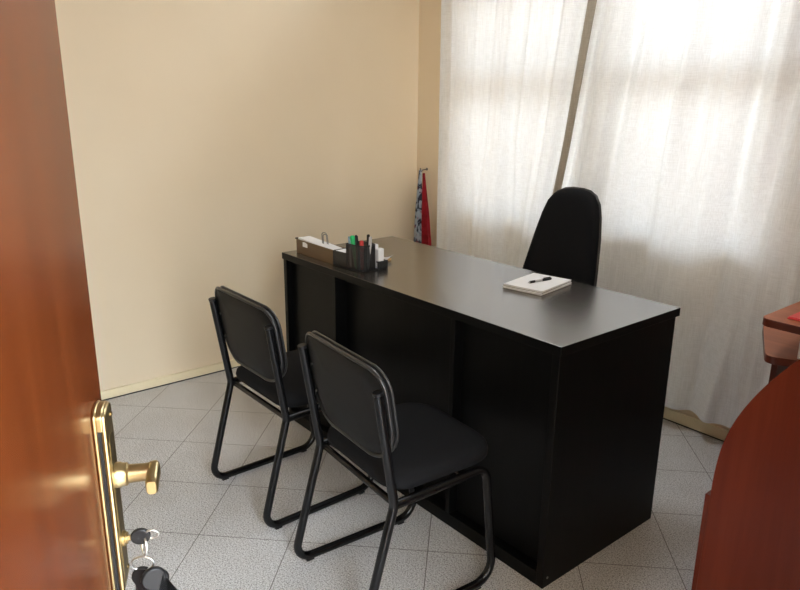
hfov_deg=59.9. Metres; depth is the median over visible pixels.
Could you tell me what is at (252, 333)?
chair
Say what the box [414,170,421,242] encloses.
hanging cloth
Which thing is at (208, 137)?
wall
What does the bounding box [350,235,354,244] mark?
highlighter
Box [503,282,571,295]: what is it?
notepad
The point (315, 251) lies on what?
box file
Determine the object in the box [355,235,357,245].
ballpoint pen
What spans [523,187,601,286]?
swivel chair
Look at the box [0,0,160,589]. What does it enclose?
door
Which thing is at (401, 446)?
chair
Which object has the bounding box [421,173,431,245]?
hanging cloth
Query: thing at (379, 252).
plastic box
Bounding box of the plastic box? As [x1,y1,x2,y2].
[375,248,383,267]
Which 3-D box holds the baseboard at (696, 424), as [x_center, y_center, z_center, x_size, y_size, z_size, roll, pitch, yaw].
[1.064,0.484,3.242,0.012,0.049,3.070,-12,20,-38]
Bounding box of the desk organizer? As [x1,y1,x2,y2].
[333,241,387,272]
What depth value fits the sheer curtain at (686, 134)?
2.75 m
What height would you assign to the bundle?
0.102 m
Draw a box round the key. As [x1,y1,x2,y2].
[128,528,158,544]
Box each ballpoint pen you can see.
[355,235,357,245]
[368,236,371,253]
[528,277,551,282]
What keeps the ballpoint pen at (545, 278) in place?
on the notepad at (522, 283)
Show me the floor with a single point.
(214, 534)
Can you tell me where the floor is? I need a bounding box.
[105,367,722,589]
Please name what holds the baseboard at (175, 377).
attached to the wall at (208, 137)
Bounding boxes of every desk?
[282,236,680,588]
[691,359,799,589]
[762,301,799,382]
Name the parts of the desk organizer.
panel, panel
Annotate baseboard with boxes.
[100,347,286,399]
[663,407,728,440]
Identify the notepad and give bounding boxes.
[503,273,570,293]
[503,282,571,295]
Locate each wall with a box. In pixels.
[55,0,418,390]
[416,0,729,429]
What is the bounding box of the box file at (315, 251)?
[295,236,344,264]
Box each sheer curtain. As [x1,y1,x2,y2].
[437,0,596,267]
[562,0,799,427]
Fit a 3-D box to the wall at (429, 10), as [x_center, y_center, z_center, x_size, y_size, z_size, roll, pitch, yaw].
[1.558,-0.555,2.458,0.140,2.500,4.433,-12,20,-38]
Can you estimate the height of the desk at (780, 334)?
0.755 m
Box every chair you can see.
[208,286,373,529]
[294,331,494,589]
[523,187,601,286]
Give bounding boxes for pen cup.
[346,241,374,270]
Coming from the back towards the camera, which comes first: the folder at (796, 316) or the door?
the folder at (796, 316)
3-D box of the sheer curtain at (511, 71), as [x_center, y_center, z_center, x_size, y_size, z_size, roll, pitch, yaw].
[0.523,-0.618,3.459,0.080,1.857,0.979,-12,20,-38]
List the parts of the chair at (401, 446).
edge trim, backrest, frame, edge trim, seat, frame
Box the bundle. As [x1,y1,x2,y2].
[298,232,341,249]
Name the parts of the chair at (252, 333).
edge trim, backrest, edge trim, frame, seat, frame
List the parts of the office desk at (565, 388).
panel, panel, panel, rail, panel, panel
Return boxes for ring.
[130,538,176,589]
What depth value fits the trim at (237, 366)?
3.32 m
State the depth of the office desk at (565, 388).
2.15 m
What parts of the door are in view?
handle plate, plate, lever handle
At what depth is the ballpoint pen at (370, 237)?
2.55 m
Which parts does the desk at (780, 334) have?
leg panel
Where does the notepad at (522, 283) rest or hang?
on the notepad at (567, 284)
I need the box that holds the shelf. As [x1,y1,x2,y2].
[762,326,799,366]
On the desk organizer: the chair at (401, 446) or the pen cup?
the pen cup
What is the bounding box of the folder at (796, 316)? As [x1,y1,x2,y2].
[787,312,799,320]
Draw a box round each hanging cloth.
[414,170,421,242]
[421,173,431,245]
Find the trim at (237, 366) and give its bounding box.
[101,366,723,441]
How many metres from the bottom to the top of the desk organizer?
0.099 m
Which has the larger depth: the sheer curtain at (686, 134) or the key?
the sheer curtain at (686, 134)

